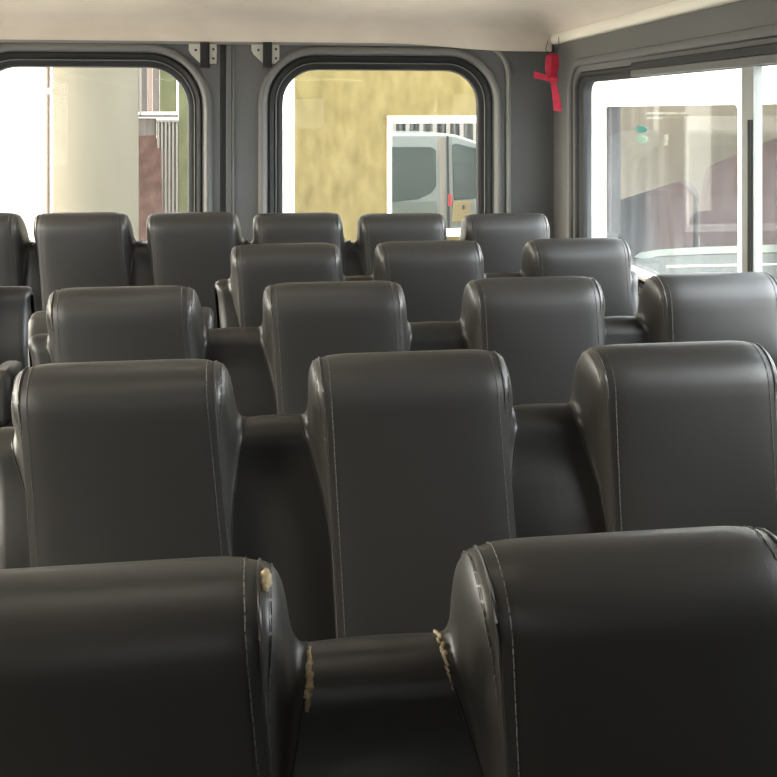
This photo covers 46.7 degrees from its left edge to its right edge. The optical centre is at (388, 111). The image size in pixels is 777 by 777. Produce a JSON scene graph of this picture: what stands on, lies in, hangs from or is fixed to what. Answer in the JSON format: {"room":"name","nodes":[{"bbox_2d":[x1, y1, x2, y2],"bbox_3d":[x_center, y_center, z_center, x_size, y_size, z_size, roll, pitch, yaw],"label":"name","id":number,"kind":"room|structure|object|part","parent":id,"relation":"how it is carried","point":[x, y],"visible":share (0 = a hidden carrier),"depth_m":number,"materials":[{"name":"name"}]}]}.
{"room":"vehicle interior","nodes":[
{"label":"vehicle interior","id":0,"kind":"room"},
{"bbox_2d":[0,0,674,51],"bbox_3d":[-0.227,-0.439,-0.041,3.340,0.242,9.216,0,0,-7],"label":"ceiling","id":1,"kind":"structure","parent":0,"point":[497,25],"depth_m":4.46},
{"bbox_2d":[504,44,553,238],"bbox_3d":[-0.808,0.510,4.565,3.580,1.980,0.060,0,0,-7],"label":"wall","id":2,"kind":"structure","parent":0,"point":[532,109],"depth_m":4.73,"materials":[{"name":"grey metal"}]},
{"bbox_2d":[0,42,219,211],"bbox_3d":[-1.594,0.520,4.453,1.500,1.760,0.084,0,0,-7],"label":"door","id":3,"kind":"structure","parent":2,"relation":"in","point":[201,86],"depth_m":4.50,"materials":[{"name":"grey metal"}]},
{"bbox_2d":[189,42,216,67],"bbox_3d":[-0.929,-0.285,4.502,0.138,0.126,0.035,0,0,-7],"label":"bracket","id":4,"kind":"object","parent":3,"relation":"attached to","point":[205,53],"visible":1,"depth_m":4.50,"materials":[{"name":"silver metal"}]},
{"bbox_3d":[-0.971,-0.295,4.508,0.057,0.105,0.012,0,0,-7],"label":"mounting plate","id":5,"kind":"part","parent":4,"relation":"part of","materials":[{"name":"silver metal"}]},
{"bbox_3d":[-0.880,-0.295,4.519,0.036,0.106,0.012,0,0,-7],"label":"mounting plate","id":6,"kind":"part","parent":4,"relation":"part of","materials":[{"name":"silver metal"}]},
{"bbox_2d":[220,44,225,211],"bbox_3d":[-0.819,0.520,4.558,0.064,1.760,0.050,0,0,-7],"label":"trim","id":7,"kind":"structure","parent":2,"relation":"attached to","point":[222,46],"depth_m":4.53,"materials":[{"name":"black rubber"}]},
{"bbox_2d":[226,44,231,212],"bbox_3d":[-0.804,0.520,4.538,0.030,1.760,0.014,0,0,-7],"label":"trim","id":8,"kind":"structure","parent":2,"relation":"attached to","point":[228,46],"depth_m":4.53,"materials":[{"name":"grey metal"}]},
{"bbox_2d":[232,44,233,212],"bbox_3d":[-0.782,0.520,4.534,0.008,1.760,0.008,0,0,-7],"label":"trim","id":9,"kind":"structure","parent":2,"relation":"attached to","point":[232,44],"depth_m":4.53,"materials":[{"name":"grey plastic"}]},
{"bbox_2d":[0,39,510,212],"bbox_3d":[-0.849,0.514,4.519,3.000,1.756,0.020,0,0,-7],"label":"trim","id":10,"kind":"structure","parent":2,"relation":"attached to","point":[500,54],"depth_m":4.61,"materials":[{"name":"grey plastic"}]},
{"bbox_2d":[234,45,503,241],"bbox_3d":[-0.092,0.520,4.643,1.400,1.760,0.084,0,0,-7],"label":"door","id":11,"kind":"structure","parent":2,"relation":"in","point":[259,91],"depth_m":4.59,"materials":[{"name":"grey metal"}]},
{"bbox_2d":[251,42,278,67],"bbox_3d":[-0.621,-0.288,4.540,0.140,0.126,0.035,0,0,-7],"label":"bracket","id":12,"kind":"object","parent":11,"relation":"attached to","point":[267,53],"visible":1,"depth_m":4.54,"materials":[{"name":"silver metal"}]},
{"bbox_3d":[-0.663,-0.299,4.547,0.058,0.105,0.012,0,0,-7],"label":"mounting plate","id":13,"kind":"part","parent":12,"relation":"part of","materials":[{"name":"silver metal"}]},
{"bbox_3d":[-0.571,-0.298,4.558,0.037,0.106,0.012,0,0,-7],"label":"mounting plate","id":14,"kind":"part","parent":12,"relation":"part of","materials":[{"name":"silver metal"}]},
{"bbox_2d":[554,0,776,295],"bbox_3d":[1.116,0.155,3.175,0.090,1.210,3.180,0,0,-7],"label":"wall","id":15,"kind":"structure","parent":0,"point":[743,14],"depth_m":3.79,"materials":[{"name":"grey plastic"}]},
{"bbox_2d":[566,24,776,297],"bbox_3d":[1.121,0.260,3.070,0.097,1.040,2.941,0,0,-7],"label":"window","id":16,"kind":"structure","parent":15,"relation":"in","point":[586,71],"depth_m":3.18,"materials":[{"name":"grey"}]},
{"bbox_2d":[635,126,646,132],"bbox_3d":[1.054,0.073,3.756,0.002,0.030,0.120,0,0,-7],"label":"sticker","id":17,"kind":"object","parent":16,"relation":"attached to","point":[640,129],"visible":1,"depth_m":3.75,"materials":[{"name":"teal"}]},
{"bbox_2d":[635,135,646,142],"bbox_3d":[1.054,0.113,3.756,0.002,0.030,0.120,0,0,-7],"label":"sticker","id":18,"kind":"object","parent":16,"relation":"attached to","point":[640,138],"visible":1,"depth_m":3.75,"materials":[{"name":"green"}]},
{"bbox_3d":[1.125,0.669,3.045,0.075,0.016,2.661,0,0,-7],"label":"sill","id":19,"kind":"part","parent":16,"relation":"part of","materials":[{"name":"white paint"}]},
{"bbox_3d":[1.161,0.260,2.877,0.030,0.810,0.073,0,0,-7],"label":"pane frame","id":20,"kind":"part","parent":16,"relation":"part of","materials":[{"name":"grey metal"}]},
{"bbox_3d":[-0.208,1.540,-0.026,3.620,0.080,9.400,0,0,-7],"label":"floor","id":21,"kind":"structure","parent":0,"visible":0},
{"bbox_2d":[0,361,23,425],"bbox_3d":[-1.228,0.971,2.046,0.617,1.030,0.649,0,0,-7],"label":"seat","id":22,"kind":"object","parent":21,"relation":"on","point":[9,370],"visible":0.76,"depth_m":2.28,"materials":[{"name":"black leather"}]},
{"bbox_2d":[0,286,35,427],"bbox_3d":[-1.425,0.971,2.742,0.603,1.030,0.637,0,0,-7],"label":"seat","id":23,"kind":"object","parent":21,"relation":"on","point":[17,303],"visible":0.46,"depth_m":2.97,"materials":[{"name":"black leather"}]},
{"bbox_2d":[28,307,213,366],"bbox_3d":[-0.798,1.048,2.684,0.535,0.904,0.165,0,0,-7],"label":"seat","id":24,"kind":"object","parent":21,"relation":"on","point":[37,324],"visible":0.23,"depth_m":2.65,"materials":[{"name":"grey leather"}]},
{"bbox_2d":[28,285,238,411],"bbox_3d":[-0.620,0.964,2.123,0.574,1.030,0.649,0,0,-7],"label":"seat","id":25,"kind":"object","parent":21,"relation":"on","point":[122,323],"visible":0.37,"depth_m":2.26,"materials":[{"name":"black leather"}]},
{"bbox_3d":[-0.656,0.771,2.328,0.382,0.645,0.162,0,0,-7],"label":"backrest panel","id":26,"kind":"part","parent":25,"relation":"part of","materials":[{"name":"black leather"}]},
{"bbox_2d":[0,359,285,596],"bbox_3d":[-0.424,0.964,1.428,0.555,1.030,0.643,0,0,-7],"label":"seat","id":27,"kind":"object","parent":21,"relation":"on","point":[133,460],"visible":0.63,"depth_m":1.56,"materials":[{"name":"black leather"}]},
{"bbox_3d":[-0.452,0.771,1.632,0.382,0.645,0.162,0,0,-7],"label":"backrest panel","id":28,"kind":"part","parent":27,"relation":"part of","materials":[{"name":"black leather"}]},
{"bbox_2d":[0,556,386,776],"bbox_3d":[-0.230,0.982,0.729,0.587,1.030,0.649,0,0,-7],"label":"seat","id":29,"kind":"object","parent":21,"relation":"on","point":[196,666],"visible":1,"depth_m":0.87,"materials":[{"name":"black leather"}]},
{"bbox_3d":[-0.273,0.789,0.933,0.382,0.645,0.162,0,0,-7],"label":"backrest panel","id":30,"kind":"part","parent":29,"relation":"part of","materials":[{"name":"black leather"}]},
{"bbox_2d":[214,243,359,327],"bbox_3d":[-0.302,0.964,2.887,0.537,1.030,0.643,0,0,-7],"label":"seat","id":31,"kind":"object","parent":21,"relation":"on","point":[254,267],"visible":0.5,"depth_m":3.02,"materials":[{"name":"black leather"}]},
{"bbox_3d":[-0.326,0.771,3.092,0.382,0.645,0.162,0,0,-7],"label":"backrest panel","id":32,"kind":"part","parent":31,"relation":"part of","materials":[{"name":"black leather"}]},
{"bbox_2d":[234,281,438,416],"bbox_3d":[-0.093,0.964,2.192,0.581,1.030,0.643,0,0,-7],"label":"seat","id":33,"kind":"object","parent":21,"relation":"on","point":[303,322],"visible":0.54,"depth_m":2.33,"materials":[{"name":"black leather"}]},
{"bbox_3d":[-0.119,0.771,2.396,0.382,0.645,0.162,0,0,-7],"label":"backrest panel","id":34,"kind":"part","parent":33,"relation":"part of","materials":[{"name":"black leather"}]},
{"bbox_2d":[273,349,560,641],"bbox_3d":[0.091,0.964,1.494,0.562,1.030,0.643,0,0,-7],"label":"seat","id":35,"kind":"object","parent":21,"relation":"on","point":[395,465],"visible":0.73,"depth_m":1.63,"materials":[{"name":"black leather"}]},
{"bbox_3d":[0.064,0.771,1.698,0.382,0.645,0.162,0,0,-7],"label":"backrest panel","id":36,"kind":"part","parent":35,"relation":"part of","materials":[{"name":"black leather"}]},
{"bbox_2d":[359,240,503,322],"bbox_3d":[0.201,0.964,2.951,0.555,1.030,0.643,0,0,-7],"label":"seat","id":37,"kind":"object","parent":21,"relation":"on","point":[433,277],"visible":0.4,"depth_m":3.08,"materials":[{"name":"black leather"}]},
{"bbox_3d":[0.166,0.771,3.154,0.382,0.645,0.162,0,0,-7],"label":"backrest panel","id":38,"kind":"part","parent":37,"relation":"part of","materials":[{"name":"black leather"}]},
{"bbox_2d":[434,276,626,405],"bbox_3d":[0.439,0.964,2.259,0.568,1.030,0.643,0,0,-7],"label":"seat","id":39,"kind":"object","parent":21,"relation":"on","point":[541,327],"visible":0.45,"depth_m":2.39,"materials":[{"name":"black leather"}]},
{"bbox_3d":[0.421,0.771,2.464,0.382,0.645,0.162,0,0,-7],"label":"backrest panel","id":40,"kind":"part","parent":39,"relation":"part of","materials":[{"name":"black leather"}]},
{"bbox_2d":[502,238,638,316],"bbox_3d":[0.706,0.964,3.012,0.553,1.030,0.649,0,0,-7],"label":"seat","id":41,"kind":"object","parent":21,"relation":"on","point":[608,261],"visible":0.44,"depth_m":3.15,"materials":[{"name":"black leather"}]},
{"bbox_2d":[372,526,776,776],"bbox_3d":[0.300,0.982,0.796,0.588,1.030,0.649,0,0,-7],"label":"seat","id":42,"kind":"object","parent":21,"relation":"on","point":[639,653],"visible":1,"depth_m":0.93,"materials":[{"name":"black leather"}]},
{"bbox_2d":[539,341,776,536],"bbox_3d":[0.606,0.964,1.556,0.567,1.030,0.649,0,0,-7],"label":"seat","id":43,"kind":"object","parent":21,"relation":"on","point":[648,436],"visible":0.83,"depth_m":1.69,"materials":[{"name":"black leather"}]},
{"bbox_2d":[619,272,776,366],"bbox_3d":[0.929,0.964,2.319,0.510,1.030,0.648,0,0,-7],"label":"seat","id":44,"kind":"object","parent":21,"relation":"on","point":[715,306],"visible":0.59,"depth_m":2.46,"materials":[{"name":"black leather"}]},
{"bbox_3d":[-0.709,1.487,3.781,3.340,0.025,1.480,0,0,-7],"label":"trim","id":45,"kind":"structure","parent":21,"relation":"on","visible":0},
{"bbox_2d":[0,212,33,287],"bbox_3d":[-1.648,0.921,3.439,0.507,1.030,0.643,0,0,-7],"label":"seat","id":46,"kind":"object","parent":45,"relation":"on","point":[15,242],"visible":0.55,"depth_m":3.61,"materials":[{"name":"black leather"}]},
{"bbox_3d":[-1.651,0.729,3.646,0.382,0.645,0.162,0,0,-7],"label":"backrest panel","id":47,"kind":"part","parent":46,"relation":"part of","materials":[{"name":"black leather"}]},
{"bbox_2d":[31,212,141,311],"bbox_3d":[-1.200,0.925,3.496,0.473,1.030,0.643,0,0,-7],"label":"seat","id":48,"kind":"object","parent":45,"relation":"on","point":[69,249],"visible":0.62,"depth_m":3.63,"materials":[{"name":"black leather"}]},
{"bbox_2d":[141,212,247,327],"bbox_3d":[-0.766,0.931,3.550,0.477,1.030,0.643,0,0,-7],"label":"seat","id":49,"kind":"object","parent":45,"relation":"on","point":[193,250],"visible":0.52,"depth_m":3.68,"materials":[{"name":"black leather"}]},
{"bbox_2d":[248,212,353,275],"bbox_3d":[-0.330,0.939,3.606,0.476,1.030,0.643,0,0,-7],"label":"seat","id":50,"kind":"object","parent":45,"relation":"on","point":[307,227],"visible":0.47,"depth_m":3.74,"materials":[{"name":"black leather"}]},
{"bbox_3d":[-0.357,0.747,3.809,0.382,0.645,0.162,0,0,-7],"label":"backrest panel","id":51,"kind":"part","parent":50,"relation":"part of","materials":[{"name":"black leather"}]},
{"bbox_2d":[351,213,446,275],"bbox_3d":[0.110,0.947,3.661,0.487,1.030,0.643,0,0,-7],"label":"seat","id":52,"kind":"object","parent":45,"relation":"on","point":[374,229],"visible":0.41,"depth_m":3.79,"materials":[{"name":"black leather"}]},
{"bbox_2d":[459,213,549,272],"bbox_3d":[0.571,0.954,3.717,0.532,1.030,0.649,0,0,-7],"label":"seat","id":53,"kind":"object","parent":45,"relation":"on","point":[502,238],"visible":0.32,"depth_m":3.84,"materials":[{"name":"black leather"}]},
{"bbox_3d":[-0.940,2.300,7.441,80.000,0.100,75.000,0,0,-7],"label":"floor","id":54,"kind":"structure","parent":0,"visible":0},
{"bbox_2d":[53,67,138,240],"bbox_3d":[-2.610,-0.425,8.036,0.730,5.350,0.730,0,0,-7],"label":"pillar","id":55,"kind":"structure","parent":54,"relation":"on","point":[96,110],"depth_m":7.72,"materials":[{"name":"beige concrete"}]},
{"bbox_2d":[139,135,162,241],"bbox_3d":[-2.387,1.240,9.036,0.284,2.019,0.027,0,0,-7],"label":"sheet","id":56,"kind":"object","parent":54,"relation":"on","point":[150,164],"visible":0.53,"depth_m":9.02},
{"bbox_2d":[139,68,187,212],"bbox_3d":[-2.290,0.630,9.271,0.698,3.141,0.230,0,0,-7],"label":"building","id":57,"kind":"structure","parent":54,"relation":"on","point":[157,88],"depth_m":9.20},
{"bbox_3d":[-2.523,-0.397,9.156,0.020,0.875,0.040,0,0,-7],"label":"post","id":58,"kind":"part","parent":57,"relation":"part of","materials":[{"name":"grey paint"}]},
{"bbox_3d":[-2.390,0.041,9.178,0.477,0.031,0.050,0,0,-7],"label":"cross rail","id":59,"kind":"part","parent":57,"relation":"part of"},
{"bbox_3d":[-2.251,0.089,9.185,0.220,0.026,0.050,0,0,-7],"label":"rail","id":60,"kind":"part","parent":57,"relation":"part of","materials":[{"name":"white metal"}]},
{"bbox_3d":[-2.053,0.365,9.316,0.216,2.612,0.200,0,0,-7],"label":"post","id":61,"kind":"part","parent":57,"relation":"part of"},
{"bbox_2d":[392,131,475,228],"bbox_3d":[0.304,1.253,11.559,2.914,1.989,1.740,0,0,-7],"label":"van","id":62,"kind":"object","parent":54,"relation":"on","point":[433,172],"visible":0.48,"depth_m":10.75,"materials":[{"name":"silver metal"}]},
{"bbox_3d":[-0.037,1.249,10.682,1.315,0.371,0.016,0,0,-7],"label":"panel","id":63,"kind":"part","parent":62,"relation":"part of","materials":[{"name":"grey paint"}]},
{"bbox_3d":[0.876,1.194,10.790,0.232,0.255,0.030,0,0,-7],"label":"yellow panel","id":64,"kind":"part","parent":62,"relation":"part of","materials":[{"name":"brown"}]},
{"bbox_2d":[392,123,475,141],"bbox_3d":[0.729,0.650,13.190,2.009,3.200,0.090,0,0,-7],"label":"corrugated fence","id":65,"kind":"object","parent":54,"relation":"on","point":[466,130],"visible":0.02,"depth_m":13.19,"materials":[{"name":"grey metal"}]},
{"bbox_2d":[592,65,776,278],"bbox_3d":[3.099,0.835,10.975,1.900,2.829,11.800,0,0,-7],"label":"bus","id":66,"kind":"object","parent":54,"relation":"on","point":[667,229],"visible":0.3,"depth_m":8.54,"materials":[{"name":"white paint"}]},
{"bbox_3d":[2.390,0.450,9.880,0.100,1.700,0.574,0,0,-7],"label":"pillar trim","id":67,"kind":"part","parent":66,"relation":"part of","materials":[{"name":"grey"}]},
{"bbox_3d":[2.862,1.290,9.656,0.200,1.190,2.175,0,0,-7],"label":"maroon seat","id":68,"kind":"part","parent":66,"relation":"part of","materials":[{"name":"fabric"}]},
{"bbox_3d":[3.128,0.814,7.554,0.200,1.419,2.390,0,0,-7],"label":"maroon seat","id":69,"kind":"part","parent":66,"relation":"part of","materials":[{"name":"fabric"}]},
{"bbox_3d":[2.805,0.725,5.881,0.040,2.450,1.766,0,0,-7],"label":"panel","id":70,"kind":"part","parent":66,"relation":"part of","materials":[{"name":"white paint"}]},
{"bbox_3d":[1.692,0.155,-1.389,0.090,1.210,6.020,0,0,-7],"label":"wall","id":71,"kind":"structure","parent":0,"visible":0},
{"bbox_2d":[534,37,561,110],"bbox_3d":[0.795,-0.190,4.489,0.145,0.372,0.052,0,0,-7],"label":"ribbon","id":72,"kind":"object","parent":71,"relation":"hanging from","point":[552,59],"visible":1,"depth_m":4.49,"materials":[{"name":"red fabric"}]},
{"bbox_2d":[551,0,740,43],"bbox_3d":[1.435,-0.378,0.154,0.034,0.052,9.145,0,0,-7],"label":"trim","id":73,"kind":"structure","parent":71,"relation":"attached to","point":[678,7],"depth_m":3.56,"materials":[{"name":"beige plastic"}]},
{"label":"outside","id":74,"kind":"structure","parent":0,"visible":0},
{"bbox_2d":[294,70,475,241],"bbox_3d":[0.419,-0.375,9.250,2.751,5.250,0.250,0,0,-7],"label":"wall","id":75,"kind":"structure","parent":74,"point":[340,117],"depth_m":9.03,"materials":[{"name":"yellow paint"}]},
{"bbox_2d":[387,116,475,235],"bbox_3d":[0.807,0.649,9.194,1.661,1.216,0.160,0,0,-7],"label":"frame","id":76,"kind":"object","parent":75,"relation":"attached to","point":[390,119],"visible":0.24,"depth_m":9.06,"materials":[{"name":"white paint"}]},
{"bbox_3d":[0.807,1.227,9.194,1.661,0.060,0.160,0,0,-7],"label":"sill","id":77,"kind":"part","parent":76,"relation":"part of","materials":[{"name":"white paint"}]},
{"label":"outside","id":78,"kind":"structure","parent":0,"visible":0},
{"bbox_2d":[0,67,44,241],"bbox_3d":[-5.394,-0.425,7.987,4.520,5.350,0.200,0,0,-7],"label":"wall","id":79,"kind":"structure","parent":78,"point":[22,98],"depth_m":8.15,"materials":[{"name":"white"}]},
{"bbox_2d":[43,67,52,212],"bbox_3d":[-3.065,-0.350,8.110,0.070,5.200,0.120,0,0,-7],"label":"drain pipe","id":80,"kind":"object","parent":79,"relation":"attached to","point":[47,90],"visible":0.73,"depth_m":8.06,"materials":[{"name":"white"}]},
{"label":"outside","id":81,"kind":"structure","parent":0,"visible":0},
{"bbox_2d":[50,67,293,212],"bbox_3d":[-4.839,-0.875,15.163,12.200,6.250,0.300,0,0,-7],"label":"wall","id":82,"kind":"structure","parent":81,"point":[288,99],"depth_m":15.40,"materials":[{"name":"white"}]},
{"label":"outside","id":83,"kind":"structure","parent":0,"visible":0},
{"bbox_2d":[621,104,776,199],"bbox_3d":[4.255,0.475,27.752,0.200,3.550,36.000,0,0,-7],"label":"building","id":84,"kind":"structure","parent":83,"point":[683,141],"depth_m":17.20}
]}

